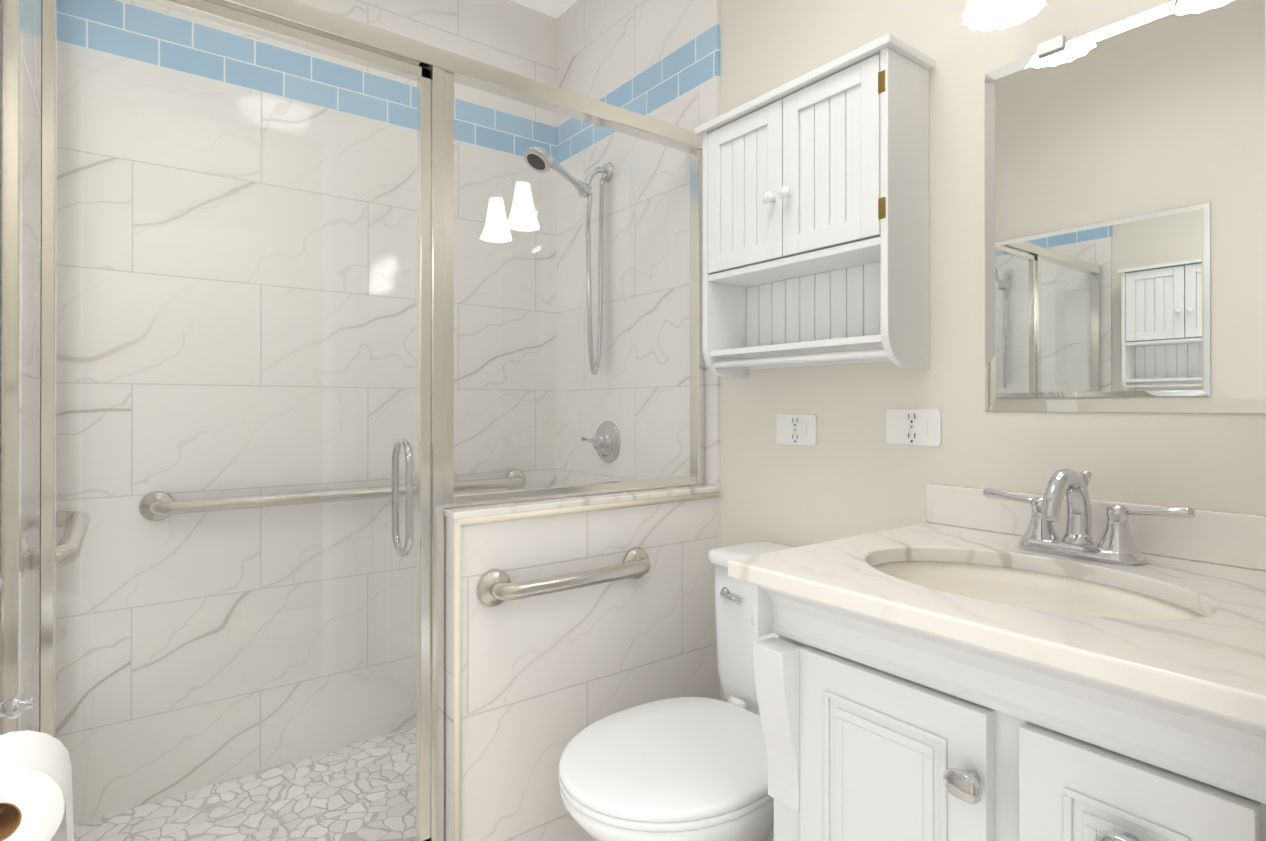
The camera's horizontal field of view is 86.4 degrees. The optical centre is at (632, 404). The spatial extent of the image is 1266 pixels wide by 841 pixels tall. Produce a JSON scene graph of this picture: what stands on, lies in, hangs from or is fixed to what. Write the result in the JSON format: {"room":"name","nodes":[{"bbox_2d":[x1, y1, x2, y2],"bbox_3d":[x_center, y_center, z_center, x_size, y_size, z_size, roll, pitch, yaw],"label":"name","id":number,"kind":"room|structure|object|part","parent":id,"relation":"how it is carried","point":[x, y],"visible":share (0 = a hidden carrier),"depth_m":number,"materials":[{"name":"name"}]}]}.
{"room":"bathroom","nodes":[
{"label":"bathroom","id":0,"kind":"room"},
{"bbox_2d":[511,0,576,18],"bbox_3d":[0.102,-1.462,0.787,1.630,0.100,3.350,0,0,-37],"label":"ceiling","id":1,"kind":"structure","parent":0,"point":[556,9],"depth_m":2.38,"materials":[{"name":"white paint"}]},
{"bbox_2d":[444,497,716,840],"bbox_3d":[-0.106,0.631,1.619,0.728,0.800,0.130,0,0,-37],"label":"wall","id":2,"kind":"structure","parent":0,"point":[546,679],"depth_m":1.49,"materials":[{"name":"tile"}]},
{"bbox_2d":[476,547,650,606],"bbox_3d":[-0.121,0.380,1.484,0.446,0.076,0.069,0,0,-37],"label":"grab bar","id":3,"kind":"object","parent":2,"relation":"attached to","point":[496,587],"visible":1,"depth_m":1.42,"materials":[{"name":"silver metal"}]},
{"bbox_2d":[444,485,717,519],"bbox_3d":[-0.108,0.223,1.619,0.732,0.015,0.142,0,0,-37],"label":"cap","id":4,"kind":"object","parent":2,"relation":"on","point":[497,509],"visible":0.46,"depth_m":1.52,"materials":[{"name":"stone"}]},
{"bbox_2d":[454,492,719,840],"bbox_3d":[-0.067,0.630,1.565,0.730,0.802,0.016,0,0,-37],"label":"trim","id":5,"kind":"structure","parent":2,"relation":"attached to","point":[459,524],"depth_m":1.35,"materials":[{"name":"beige tile"}]},
{"bbox_2d":[556,0,720,699],"bbox_3d":[-0.023,-0.188,2.126,0.012,2.440,0.833,0,0,-37],"label":"wall tiles","id":6,"kind":"structure","parent":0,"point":[659,60],"depth_m":2.08,"materials":[{"name":"tile"}]},
{"bbox_2d":[523,146,613,374],"bbox_3d":[-0.196,-0.442,2.091,0.308,0.692,0.092,0,0,-37],"label":"shower head","id":7,"kind":"object","parent":6,"relation":"attached to","point":[538,154],"depth_m":2.13},
{"bbox_2d":[581,421,619,462],"bbox_3d":[-0.107,0.121,2.179,0.058,0.136,0.148,0,0,-37],"label":"shower valve","id":8,"kind":"object","parent":6,"relation":"attached to","point":[612,438],"depth_m":2.16,"materials":[{"name":"silver metal"}]},
{"bbox_2d":[720,0,1265,701],"bbox_3d":[0.709,-0.190,1.241,0.110,2.440,3.350,0,0,-37],"label":"wall","id":9,"kind":"structure","parent":0,"point":[1125,215],"depth_m":1.15,"materials":[{"name":"beige paint"}]},
{"bbox_2d":[776,414,816,445],"bbox_3d":[0.384,0.059,1.590,0.007,0.072,0.117,0,0,-37],"label":"electrical outlet","id":10,"kind":"object","parent":9,"relation":"attached to","point":[796,429],"visible":1,"depth_m":1.59,"materials":[{"name":"white plastic"}]},
{"bbox_2d":[695,33,934,377],"bbox_3d":[0.366,-0.373,1.478,0.173,0.606,0.524,0,0,-37],"label":"upper cabinet","id":11,"kind":"object","parent":9,"relation":"attached to","point":[815,217],"visible":1,"depth_m":1.41,"materials":[{"name":"white wood"}]},
{"bbox_2d":[886,409,941,445],"bbox_3d":[0.562,0.045,1.355,0.007,0.072,0.117,0,0,-37],"label":"electrical outlet","id":12,"kind":"object","parent":9,"relation":"attached to","point":[922,427],"visible":1,"depth_m":1.35,"materials":[{"name":"white plastic"}]},
{"bbox_2d":[961,0,1046,31],"bbox_3d":[0.697,-0.853,1.040,0.174,0.406,0.346,0,0,-37],"label":"sconce","id":13,"kind":"object","parent":9,"relation":"attached to","point":[985,15],"visible":1,"depth_m":1.16,"materials":[{"name":"white glass"}]},
{"bbox_3d":[0.102,1.078,0.779,1.630,0.100,3.350,0,0,-37],"label":"floor","id":14,"kind":"structure","parent":0,"visible":0},
{"bbox_2d":[55,726,415,840],"bbox_3d":[-0.622,1.025,1.744,1.400,0.012,0.713,0,0,-37],"label":"pebble shower floor","id":15,"kind":"structure","parent":14,"relation":"on","point":[279,816],"depth_m":1.71,"materials":[{"name":"white stone"}]},
{"bbox_2d":[559,540,797,840],"bbox_3d":[0.171,0.678,1.302,0.676,0.703,0.404,0,0,-37],"label":"toilet","id":16,"kind":"object","parent":14,"relation":"on","point":[684,769],"visible":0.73,"depth_m":1.18,"materials":[{"name":"white ceramic"}]},
{"bbox_2d":[728,468,1265,840],"bbox_3d":[0.547,0.561,0.912,0.559,0.934,0.620,0,0,-37],"label":"bathroom vanity","id":17,"kind":"object","parent":14,"relation":"on","point":[1054,663],"visible":1,"depth_m":0.80,"materials":[{"name":"white"}]},
{"bbox_2d":[872,561,1202,619],"bbox_3d":[0.512,0.287,0.903,0.360,0.187,0.470,0,0,-37],"label":"sink","id":18,"kind":"object","parent":17,"relation":"in","point":[1024,590],"depth_m":0.96,"materials":[{"name":"ceramic"}]},
{"bbox_3d":[0.402,0.405,0.669,0.032,0.036,0.187,0,0,-37],"label":"knob","id":19,"kind":"part","parent":17,"relation":"part of","materials":[{"name":"silver metal"}]},
{"bbox_2d":[983,468,1194,564],"bbox_3d":[0.650,0.162,1.008,0.152,0.134,0.281,0,0,-37],"label":"faucet","id":20,"kind":"object","parent":17,"relation":"on","point":[1040,544],"depth_m":1.01,"materials":[{"name":"silver metal"}]},
{"bbox_2d":[926,484,1265,570],"bbox_3d":[0.764,0.192,1.075,0.018,0.075,0.616,0,0,-37],"label":"backsplash","id":21,"kind":"structure","parent":17,"relation":"on","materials":[{"name":"stone"}]},
{"bbox_3d":[-0.877,-0.188,2.080,1.430,2.440,0.100,0,0,-37],"label":"wall","id":22,"kind":"structure","parent":0,"visible":0},
{"bbox_2d":[55,0,556,828],"bbox_3d":[-0.843,-0.188,2.035,1.430,2.440,0.012,0,0,-37],"label":"wall tile","id":23,"kind":"structure","parent":22,"relation":"attached to","point":[511,36],"depth_m":1.88,"materials":[{"name":"tile"}]},
{"bbox_2d":[139,469,524,520],"bbox_3d":[-0.798,0.262,2.015,1.096,0.076,0.072,0,0,-37],"label":"grab bar","id":24,"kind":"object","parent":23,"relation":"attached to","point":[169,506],"depth_m":1.85,"materials":[{"name":"silver metal"}]},
{"bbox_3d":[-0.508,-0.193,0.322,0.100,2.440,3.350,0,0,-37],"label":"wall","id":25,"kind":"structure","parent":0,"visible":0},
{"bbox_2d":[0,0,40,731],"bbox_3d":[-1.152,-0.190,1.273,0.018,2.440,0.833,0,0,-37],"label":"wall tile","id":26,"kind":"structure","parent":25,"relation":"attached to","point":[33,157],"depth_m":1.30,"materials":[{"name":"tile"}]},
{"bbox_2d":[21,511,89,581],"bbox_3d":[-1.141,0.260,1.340,0.082,0.076,0.576,0,0,-37],"label":"grab bar","id":27,"kind":"object","parent":26,"relation":"attached to","point":[78,534],"depth_m":1.19,"materials":[{"name":"silver metal"}]},
{"bbox_2d":[0,695,73,840],"bbox_3d":[-0.671,0.404,0.715,0.116,0.250,0.174,0,0,-37],"label":"toilet paper holder","id":28,"kind":"object","parent":25,"relation":"attached to","point":[36,795],"visible":1,"depth_m":0.71,"materials":[{"name":"white paper"}]},
{"bbox_3d":[0.425,-0.193,0.356,1.430,2.440,0.120,0,0,-37],"label":"wall","id":29,"kind":"structure","parent":0,"visible":0},
{"bbox_2d":[1265,0,1265,37],"bbox_3d":[0.203,-0.029,0.189,0.815,2.110,0.152,0,0,-37],"label":"door frame","id":30,"kind":"structure","parent":29,"relation":"attached to","point":[1265,18],"depth_m":0.45,"materials":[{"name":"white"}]},
{"bbox_3d":[-0.665,0.980,1.196,0.672,0.100,0.110,0,0,-37],"label":"sill","id":31,"kind":"structure","parent":0,"visible":0},
{"bbox_2d":[0,0,704,840],"bbox_3d":[-0.374,0.100,1.419,1.400,1.660,0.098,0,0,-37],"label":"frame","id":32,"kind":"object","parent":31,"relation":"on","point":[434,72],"visible":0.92,"depth_m":1.30,"materials":[{"name":"clear glass"}]}
]}

